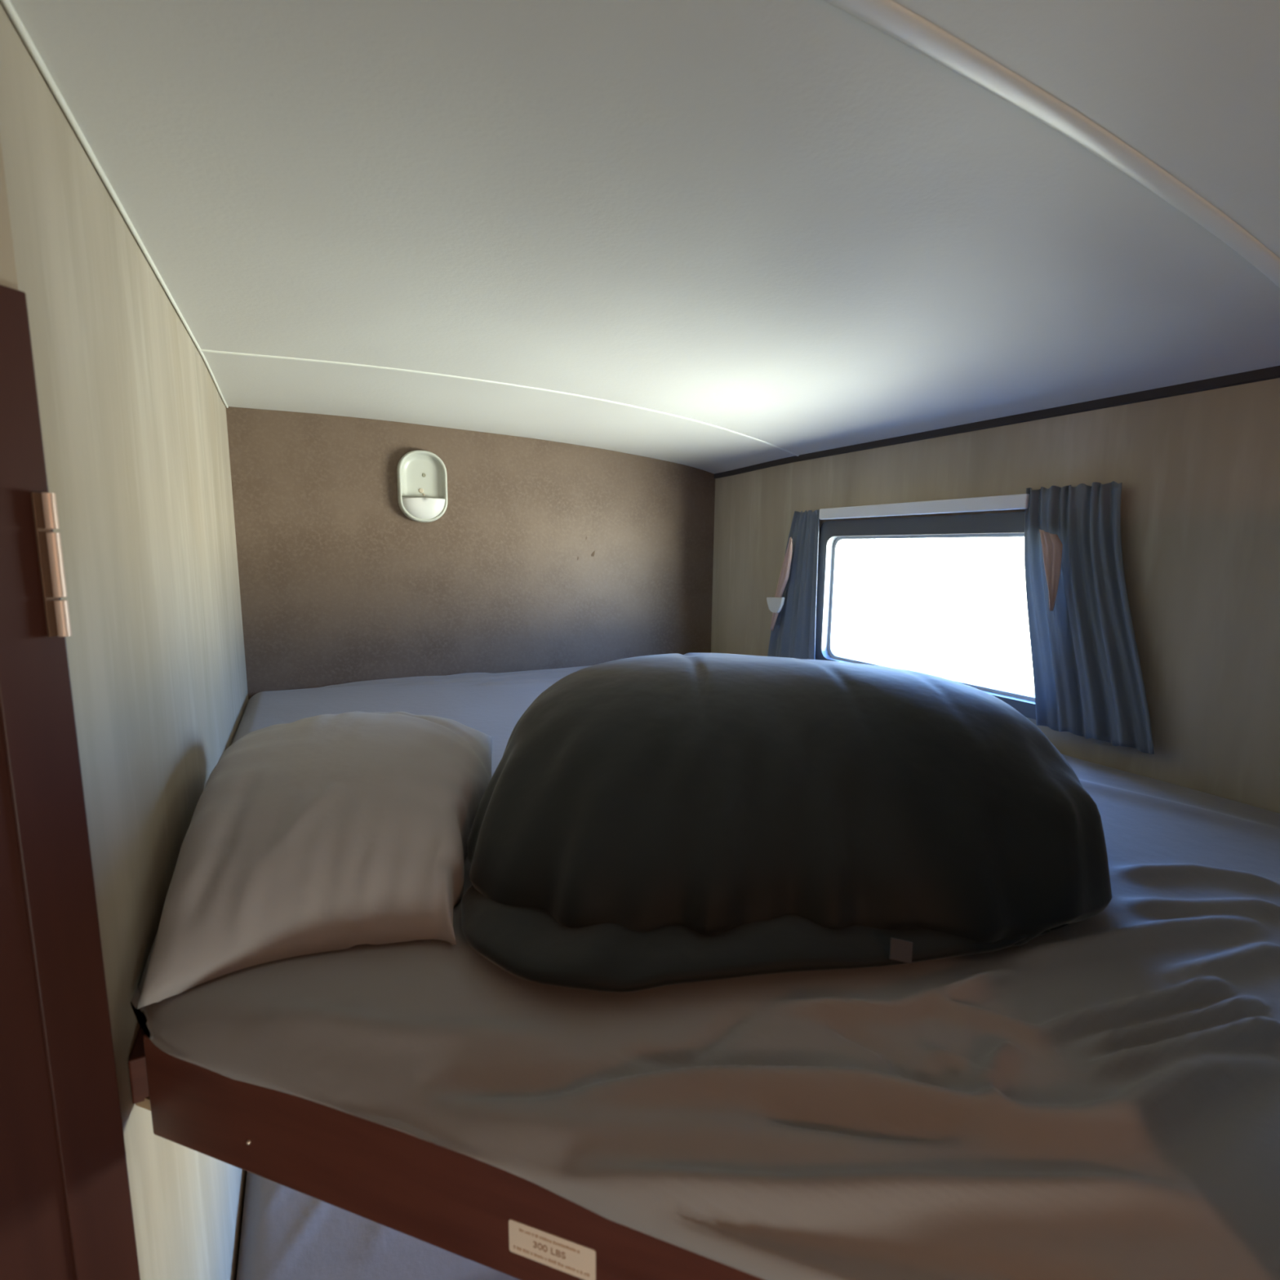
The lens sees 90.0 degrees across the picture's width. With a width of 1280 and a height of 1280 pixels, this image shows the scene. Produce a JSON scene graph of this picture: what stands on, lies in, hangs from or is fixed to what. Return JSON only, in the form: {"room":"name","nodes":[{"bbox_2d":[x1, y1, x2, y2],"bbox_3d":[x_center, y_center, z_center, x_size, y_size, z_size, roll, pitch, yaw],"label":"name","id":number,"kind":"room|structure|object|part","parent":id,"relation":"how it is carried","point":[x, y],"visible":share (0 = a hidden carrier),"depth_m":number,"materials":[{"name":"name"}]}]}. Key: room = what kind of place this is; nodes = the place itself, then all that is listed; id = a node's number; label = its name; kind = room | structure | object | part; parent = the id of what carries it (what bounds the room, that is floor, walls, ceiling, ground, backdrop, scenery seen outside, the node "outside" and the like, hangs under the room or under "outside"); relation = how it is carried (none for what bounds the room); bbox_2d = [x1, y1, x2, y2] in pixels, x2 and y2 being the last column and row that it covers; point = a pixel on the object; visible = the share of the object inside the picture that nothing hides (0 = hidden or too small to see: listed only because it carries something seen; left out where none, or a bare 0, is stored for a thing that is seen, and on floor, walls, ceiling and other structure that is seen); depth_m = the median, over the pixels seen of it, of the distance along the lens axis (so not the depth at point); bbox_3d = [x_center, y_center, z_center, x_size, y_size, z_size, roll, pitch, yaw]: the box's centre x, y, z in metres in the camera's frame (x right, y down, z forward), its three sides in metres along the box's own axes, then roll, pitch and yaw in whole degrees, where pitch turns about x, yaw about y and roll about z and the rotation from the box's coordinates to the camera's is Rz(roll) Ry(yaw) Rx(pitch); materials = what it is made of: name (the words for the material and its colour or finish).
{"room":"camper bunk area","nodes":[
{"label":"camper bunk area","id":0,"kind":"room"},
{"bbox_2d":[0,137,18,290],"bbox_3d":[-0.757,0.788,-0.183,0.045,2.410,1.700,3,8,18],"label":"wall","id":1,"kind":"structure","parent":0,"point":[8,277],"depth_m":0.47,"materials":[{"name":"beige wood"}]},
{"bbox_2d":[0,284,140,1279],"bbox_3d":[-0.573,0.848,0.336,0.058,2.150,0.616,3,8,18],"label":"door","id":2,"kind":"structure","parent":1,"relation":"in","point":[66,1213],"depth_m":0.50,"materials":[{"name":"brown wood"}]},
{"bbox_3d":[-0.580,0.847,0.338,0.042,2.150,0.616,3,8,18],"label":"panel","id":3,"kind":"part","parent":2,"relation":"part of","materials":[{"name":"brown wood"}]},
{"bbox_2d":[0,0,248,1279],"bbox_3d":[-0.846,0.581,1.276,0.050,2.410,1.534,-4,9,-27],"label":"wall","id":4,"kind":"structure","parent":0,"point":[133,418],"depth_m":0.71,"materials":[{"name":"beige wood"}]},
{"bbox_2d":[0,0,228,408],"bbox_3d":[-0.797,-0.559,1.106,0.005,0.033,1.484,-4,9,-27],"label":"trim","id":5,"kind":"structure","parent":4,"relation":"attached to","point":[7,4],"depth_m":0.65,"materials":[{"name":"white plastic"}]},
{"bbox_2d":[226,406,715,699],"bbox_3d":[-0.444,0.440,2.304,1.610,2.410,0.051,-4,9,-27],"label":"wall","id":6,"kind":"structure","parent":0,"point":[541,554],"depth_m":2.09,"materials":[{"name":"brown paper"}]},
{"bbox_2d":[396,449,447,522],"bbox_3d":[-0.676,-0.479,1.997,0.148,0.220,0.044,-4,9,-27],"label":"wall lamp","id":7,"kind":"object","parent":6,"relation":"attached to","point":[421,475],"visible":1,"depth_m":2.00,"materials":[{"name":"grey plastic"}]},
{"bbox_2d":[418,488,425,496],"bbox_3d":[-0.685,-0.465,2.012,0.020,0.024,0.004,-4,9,-27],"label":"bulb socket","id":8,"kind":"object","parent":7,"relation":"attached to","point":[421,491],"depth_m":2.01,"materials":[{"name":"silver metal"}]},
{"bbox_2d":[0,0,1279,473],"bbox_3d":[-0.058,-0.341,-0.214,3.308,0.176,4.660,-4,9,-27],"label":"ceiling","id":9,"kind":"structure","parent":0,"point":[790,225],"depth_m":0.76,"materials":[{"name":"white paint"}]},
{"bbox_2d":[200,349,799,456],"bbox_3d":[-0.200,-0.607,1.698,1.606,0.119,0.012,-4,9,-27],"label":"trim","id":10,"kind":"structure","parent":9,"relation":"attached to","point":[202,350],"depth_m":1.59,"materials":[{"name":"white plastic"}]},
{"bbox_2d":[823,0,1279,288],"bbox_3d":[0.101,-0.429,0.460,2.209,0.120,0.024,-4,9,-27],"label":"trim","id":11,"kind":"structure","parent":9,"relation":"attached to","point":[889,17],"depth_m":0.59,"materials":[{"name":"white plastic"}]},
{"bbox_2d":[711,377,1279,813],"bbox_3d":[1.344,0.691,0.654,0.055,2.410,4.650,-4,9,-27],"label":"wall","id":12,"kind":"structure","parent":0,"point":[1198,473],"depth_m":1.21,"materials":[{"name":"beige wood"}]},
{"bbox_2d":[128,1026,764,1279],"bbox_3d":[0.044,0.315,1.327,1.608,0.106,2.084,-4,9,-27],"label":"bunk bed","id":13,"kind":"object","parent":12,"relation":"attached to","point":[466,1206],"visible":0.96,"depth_m":0.51,"materials":[{"name":"brown wood"}]},
{"bbox_2d":[519,1228,579,1253],"bbox_3d":[-0.067,0.441,0.470,0.049,0.002,0.001,3,8,18],"label":"print","id":14,"kind":"object","parent":13,"relation":"on","point":[545,1241],"depth_m":0.47,"materials":[{"name":"black"}]},
{"bbox_2d":[533,1240,565,1258],"bbox_3d":[-0.067,0.449,0.471,0.026,0.005,0.001,3,8,18],"label":"print","id":15,"kind":"object","parent":13,"relation":"on","point":[541,1249],"depth_m":0.47,"materials":[{"name":"brown paper"}]},
{"bbox_2d":[513,1244,589,1276],"bbox_3d":[-0.066,0.458,0.472,0.061,0.003,0.001,3,8,18],"label":"print","id":16,"kind":"object","parent":13,"relation":"on","point":[557,1262],"depth_m":0.47,"materials":[{"name":"black"}]},
{"bbox_2d":[130,665,1279,1279],"bbox_3d":[0.049,0.284,1.313,1.602,0.134,2.098,-4,9,-27],"label":"mattress","id":17,"kind":"object","parent":13,"relation":"on","point":[1097,1097],"visible":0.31,"depth_m":0.52,"materials":[{"name":"grey fabric"}]},
{"bbox_2d":[137,711,492,1008],"bbox_3d":[-0.397,0.218,0.934,0.442,0.158,0.694,-4,9,-27],"label":"pillow","id":18,"kind":"object","parent":17,"relation":"on","point":[323,833],"visible":0.98,"depth_m":0.72,"materials":[{"name":"grey fabric"}]},
{"bbox_2d":[461,653,1111,992],"bbox_3d":[0.183,0.175,0.895,0.792,0.236,0.828,5,9,29],"label":"sleeping bag","id":19,"kind":"object","parent":17,"relation":"on","point":[646,822],"visible":1,"depth_m":0.73,"materials":[{"name":"black fabric"}]},
{"bbox_2d":[818,493,1030,519],"bbox_3d":[0.708,-0.344,1.683,0.034,0.032,0.643,-4,9,-27],"label":"track","id":20,"kind":"object","parent":12,"relation":"attached to","point":[1020,501],"visible":1,"depth_m":1.60,"materials":[{"name":"white"}]},
{"bbox_2d":[766,509,819,659],"bbox_3d":[0.492,-0.149,2.089,0.051,0.534,0.240,-4,9,-27],"label":"curtain","id":21,"kind":"object","parent":20,"relation":"hanging from","point":[793,607],"visible":0.89,"depth_m":2.07,"materials":[{"name":"blue fabric"}]},
{"bbox_2d":[1024,480,1154,754],"bbox_3d":[0.898,-0.055,1.295,0.056,0.518,0.301,-4,9,-27],"label":"curtain","id":22,"kind":"object","parent":20,"relation":"hanging from","point":[1088,680],"visible":1,"depth_m":1.30,"materials":[{"name":"blue fabric"}]},
{"bbox_2d":[814,511,1035,719],"bbox_3d":[0.762,-0.092,1.684,0.064,0.456,0.784,-4,9,-27],"label":"window","id":23,"kind":"structure","parent":12,"relation":"in","point":[834,535],"depth_m":1.79,"materials":[{"name":"grey"}]},
{"bbox_2d":[713,365,1279,478],"bbox_3d":[1.317,-0.355,0.516,0.011,0.033,4.500,-4,9,-27],"label":"trim","id":24,"kind":"structure","parent":12,"relation":"attached to","point":[1273,372],"depth_m":1.36,"materials":[{"name":"grey plastic"}]},
{"bbox_3d":[-0.084,1.995,0.113,3.300,0.050,4.660,-4,9,-27],"label":"floor","id":25,"kind":"structure","parent":0,"visible":0},
{"bbox_3d":[-0.156,1.406,1.854,1.600,0.630,1.245,-4,9,-27],"label":"platform bed","id":26,"kind":"object","parent":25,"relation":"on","visible":0},
{"bbox_2d":[236,1171,519,1279],"bbox_3d":[-0.149,1.020,1.793,1.598,0.146,1.258,-4,9,-27],"label":"mattress","id":27,"kind":"object","parent":26,"relation":"on","point":[287,1233],"visible":0.04,"depth_m":1.10,"materials":[{"name":"grey fabric"}]}
]}

